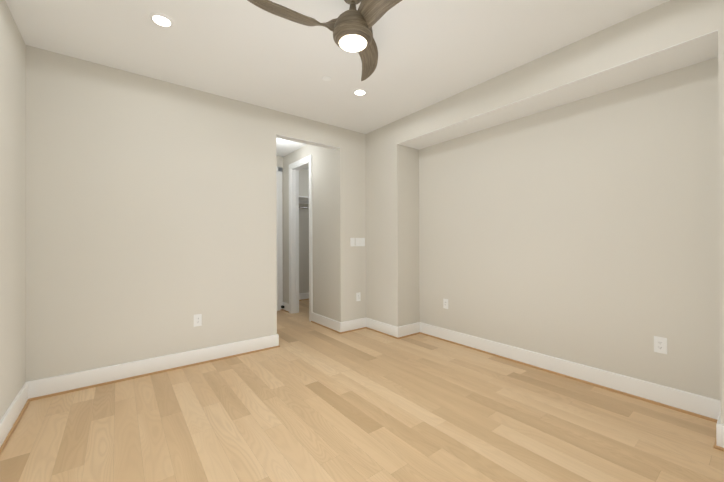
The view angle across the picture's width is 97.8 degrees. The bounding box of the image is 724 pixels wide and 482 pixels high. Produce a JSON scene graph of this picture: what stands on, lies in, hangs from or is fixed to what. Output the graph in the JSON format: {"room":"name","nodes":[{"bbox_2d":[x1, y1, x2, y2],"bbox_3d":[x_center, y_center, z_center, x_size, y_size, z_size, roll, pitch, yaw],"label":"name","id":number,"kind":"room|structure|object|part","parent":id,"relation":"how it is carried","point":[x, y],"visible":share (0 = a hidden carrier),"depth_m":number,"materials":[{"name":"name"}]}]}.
{"room":"empty bedroom","nodes":[
{"label":"empty bedroom","id":0,"kind":"room"},
{"bbox_2d":[0,0,25,419],"bbox_3d":[-1.427,-0.152,0.831,0.120,2.740,4.190,0,0,-38],"label":"wall","id":1,"kind":"structure","parent":0,"point":[12,212],"depth_m":2.12,"materials":[{"name":"beige paint"}]},
{"bbox_2d":[0,381,31,453],"bbox_3d":[-1.365,1.145,0.872,0.027,0.145,3.950,0,0,-38],"label":"baseboard","id":2,"kind":"structure","parent":1,"relation":"attached to","point":[13,414],"depth_m":2.10,"materials":[{"name":"white paint"}]},
{"bbox_2d":[26,45,365,381],"bbox_3d":[-0.835,-0.144,3.860,4.520,2.740,0.120,0,0,-38],"label":"wall","id":3,"kind":"structure","parent":0,"point":[151,217],"depth_m":2.92,"materials":[{"name":"beige paint"}]},
{"bbox_2d":[32,334,279,400],"bbox_3d":[-1.759,1.154,3.057,2.014,0.145,0.044,0,0,-38],"label":"baseboard","id":4,"kind":"structure","parent":3,"relation":"attached to","point":[67,383],"depth_m":2.87,"materials":[{"name":"white paint"}]},
{"bbox_2d":[194,314,201,326],"bbox_3d":[-1.639,0.791,3.151,0.072,0.118,0.009,0,0,-38],"label":"outlet","id":5,"kind":"object","parent":3,"relation":"attached to","point":[197,319],"visible":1,"depth_m":3.15,"materials":[{"name":"white plastic"}]},
{"bbox_2d":[340,318,363,333],"bbox_3d":[-0.117,1.153,4.314,0.390,0.145,0.027,0,0,-38],"label":"baseboard","id":6,"kind":"structure","parent":3,"relation":"attached to","point":[357,324],"depth_m":4.29,"materials":[{"name":"white paint"}]},
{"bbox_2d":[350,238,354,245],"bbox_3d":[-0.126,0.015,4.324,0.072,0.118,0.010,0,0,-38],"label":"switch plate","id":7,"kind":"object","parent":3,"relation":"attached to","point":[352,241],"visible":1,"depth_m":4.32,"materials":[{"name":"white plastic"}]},
{"bbox_2d":[356,292,360,300],"bbox_3d":[-0.048,0.775,4.380,0.072,0.118,0.009,0,0,-38],"label":"outlet","id":8,"kind":"object","parent":3,"relation":"attached to","point":[358,296],"visible":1,"depth_m":4.38,"materials":[{"name":"white plastic"}]},
{"bbox_2d":[355,238,364,245],"bbox_3d":[-0.023,0.015,4.404,0.164,0.118,0.010,0,0,-38],"label":"switch plate","id":9,"kind":"object","parent":3,"relation":"attached to","point":[359,241],"visible":1,"depth_m":4.40,"materials":[{"name":"white plastic"}]},
{"bbox_2d":[276,156,282,274],"bbox_3d":[-1.854,-0.135,5.410,1.009,2.740,0.120,0,0,-38],"label":"wall","id":10,"kind":"structure","parent":0,"point":[279,161],"depth_m":5.66,"materials":[{"name":"beige paint"}]},
{"bbox_2d":[276,167,282,310],"bbox_3d":[-1.760,-0.038,5.395,0.839,2.545,0.019,0,0,-38],"label":"door frame","id":11,"kind":"structure","parent":10,"relation":"attached to","point":[279,237],"depth_m":5.61,"materials":[{"name":"white paint"}]},
{"bbox_2d":[299,169,308,292],"bbox_3d":[-1.166,-0.133,6.763,1.494,2.740,0.120,0,0,-38],"label":"wall","id":12,"kind":"structure","parent":0,"point":[303,237],"depth_m":6.64,"materials":[{"name":"beige paint"}]},
{"bbox_2d":[299,196,308,203],"bbox_3d":[-1.069,-0.789,6.539,1.374,0.190,0.360,0,0,-38],"label":"closet shelf","id":13,"kind":"object","parent":12,"relation":"attached to","point":[303,199],"visible":0.08,"depth_m":6.58,"materials":[{"name":"white paint"}]},
{"bbox_2d":[299,292,308,300],"bbox_3d":[-1.185,1.164,6.648,1.320,0.145,0.027,0,0,-38],"label":"baseboard","id":14,"kind":"structure","parent":12,"relation":"attached to","point":[303,296],"depth_m":6.59,"materials":[{"name":"white paint"}]},
{"bbox_2d":[276,134,339,149],"bbox_3d":[-0.679,-1.247,3.986,0.889,0.014,0.118,0,0,-38],"label":"soffit","id":15,"kind":"structure","parent":0,"point":[305,141],"depth_m":3.98,"materials":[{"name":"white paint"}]},
{"bbox_2d":[283,144,335,319],"bbox_3d":[-0.878,-0.140,5.071,0.120,2.740,1.850,0,0,-38],"label":"wall","id":16,"kind":"structure","parent":0,"point":[323,234],"depth_m":4.62,"materials":[{"name":"beige paint"}]},
{"bbox_2d":[280,302,288,312],"bbox_3d":[-1.350,1.161,5.536,0.060,0.145,0.285,0,0,-38],"label":"baseboard","id":17,"kind":"structure","parent":16,"relation":"attached to","point":[286,307],"depth_m":5.53,"materials":[{"name":"white paint"}]},
{"bbox_2d":[289,155,312,320],"bbox_3d":[-0.958,-0.042,5.162,0.143,2.545,0.798,0,0,-38],"label":"door frame","id":18,"kind":"structure","parent":16,"relation":"attached to","point":[298,165],"depth_m":5.38,"materials":[{"name":"white paint"}]},
{"bbox_2d":[311,312,339,333],"bbox_3d":[-0.519,1.155,4.488,0.027,0.145,0.794,0,0,-38],"label":"baseboard","id":19,"kind":"structure","parent":16,"relation":"attached to","point":[328,323],"depth_m":4.46,"materials":[{"name":"white paint"}]},
{"bbox_2d":[5,0,669,169],"bbox_3d":[-0.438,-1.567,3.246,5.000,0.100,7.050,0,0,-38],"label":"ceiling","id":20,"kind":"structure","parent":0,"point":[431,52],"depth_m":2.44,"materials":[{"name":"white paint"}]},
{"bbox_2d":[149,12,173,26],"bbox_3d":[-1.372,-1.511,2.164,0.142,0.012,0.142,0,0,-38],"label":"recessed light","id":21,"kind":"object","parent":20,"relation":"in","point":[161,19],"visible":1,"depth_m":2.15,"materials":[{"name":"white paint"}]},
{"bbox_2d":[247,0,401,80],"bbox_3d":[-0.092,-1.355,1.798,1.166,0.338,1.189,0,0,-38],"label":"ceiling fan","id":22,"kind":"object","parent":20,"relation":"hanging from","point":[351,29],"visible":1,"depth_m":1.83,"materials":[{"name":"brown wood"}]},
{"bbox_3d":[-0.413,-1.294,1.787,0.653,0.132,0.230,0,0,-38],"label":"blade","id":23,"kind":"part","parent":22,"relation":"part of","materials":[{"name":"brown wood"}]},
{"bbox_3d":[-0.014,-1.294,2.291,0.442,0.132,0.509,0,0,-38],"label":"blade","id":24,"kind":"part","parent":22,"relation":"part of","materials":[{"name":"brown wood"}]},
{"bbox_3d":[0.227,-1.297,1.682,0.288,0.132,0.622,0,0,-38],"label":"blade","id":25,"kind":"part","parent":22,"relation":"part of","materials":[{"name":"brown wood"}]},
{"bbox_2d":[322,76,330,80],"bbox_3d":[-0.330,-1.516,2.950,0.084,0.006,0.084,0,0,-38],"label":"sprinkler","id":26,"kind":"object","parent":20,"relation":"attached to","point":[326,78],"visible":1,"depth_m":2.94,"materials":[{"name":"white paint"}]},
{"bbox_2d":[353,88,366,94],"bbox_3d":[-0.021,-1.512,3.214,0.142,0.012,0.142,0,0,-38],"label":"recessed light","id":27,"kind":"object","parent":20,"relation":"in","point":[359,91],"visible":1,"depth_m":3.20,"materials":[{"name":"white paint"}]},
{"bbox_2d":[0,300,723,481],"bbox_3d":[-0.428,1.272,3.236,5.000,0.100,7.050,0,0,-38],"label":"floor","id":28,"kind":"structure","parent":0,"point":[307,400],"depth_m":2.09,"materials":[{"name":"brown wood"}]},
{"bbox_2d":[366,121,419,326],"bbox_3d":[0.457,-0.147,4.379,0.520,2.740,0.638,0,0,-38],"label":"wall","id":29,"kind":"structure","parent":0,"point":[392,234],"depth_m":4.13,"materials":[{"name":"beige paint"}]},
{"bbox_2d":[364,317,399,338],"bbox_3d":[0.254,1.151,4.197,0.027,0.145,0.665,0,0,-38],"label":"baseboard","id":30,"kind":"structure","parent":29,"relation":"attached to","point":[374,325],"depth_m":4.17,"materials":[{"name":"white paint"}]},
{"bbox_2d":[400,322,419,338],"bbox_3d":[0.606,1.149,4.066,0.330,0.145,0.027,0,0,-38],"label":"baseboard","id":31,"kind":"structure","parent":29,"relation":"attached to","point":[408,330],"depth_m":4.07,"materials":[{"name":"white paint"}]},
{"bbox_2d":[397,0,717,143],"bbox_3d":[1.420,-1.377,3.033,0.400,0.295,2.682,0,0,-38],"label":"wall","id":32,"kind":"structure","parent":0,"point":[670,23],"depth_m":2.40,"materials":[{"name":"beige paint"}]},
{"bbox_2d":[398,30,717,149],"bbox_3d":[1.421,-1.233,3.032,0.399,0.014,2.682,0,0,-38],"label":"soffit underside","id":33,"kind":"structure","parent":0,"point":[699,49],"depth_m":2.51,"materials":[{"name":"white paint"}]},
{"bbox_2d":[419,57,720,400],"bbox_3d":[1.630,-0.155,3.187,0.120,2.740,2.682,0,0,-38],"label":"wall","id":34,"kind":"structure","parent":0,"point":[584,231],"depth_m":2.67,"materials":[{"name":"beige paint"}]},
{"bbox_2d":[443,299,447,308],"bbox_3d":[1.024,0.769,3.868,0.009,0.118,0.072,0,0,-38],"label":"outlet","id":35,"kind":"object","parent":34,"relation":"attached to","point":[445,303],"visible":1,"depth_m":3.87,"materials":[{"name":"white plastic"}]},
{"bbox_2d":[420,322,715,419],"bbox_3d":[1.577,1.143,3.139,0.027,0.145,2.682,0,0,-38],"label":"baseboard","id":36,"kind":"structure","parent":34,"relation":"attached to","point":[700,406],"depth_m":2.68,"materials":[{"name":"white paint"}]},
{"bbox_2d":[654,336,666,353],"bbox_3d":[2.207,0.770,2.337,0.009,0.118,0.072,0,0,-38],"label":"outlet","id":37,"kind":"object","parent":34,"relation":"attached to","point":[660,344],"visible":1,"depth_m":2.33,"materials":[{"name":"white plastic"}]},
{"bbox_2d":[718,0,723,423],"bbox_3d":[2.484,-0.163,1.755,0.520,2.740,0.630,0,0,-38],"label":"wall","id":38,"kind":"structure","parent":0,"point":[721,105],"depth_m":1.84,"materials":[{"name":"beige paint"}]},
{"bbox_2d":[708,400,720,419],"bbox_3d":[2.229,1.137,1.964,0.330,0.145,0.027,0,0,-38],"label":"baseboard","id":39,"kind":"structure","parent":38,"relation":"attached to","point":[716,404],"depth_m":2.11,"materials":[{"name":"white paint"}]},
{"bbox_2d":[708,416,723,450],"bbox_3d":[2.253,1.135,1.609,0.027,0.145,0.620,0,0,-38],"label":"baseboard","id":40,"kind":"structure","parent":38,"relation":"attached to","point":[719,441],"depth_m":1.83,"materials":[{"name":"white paint"}]}
]}

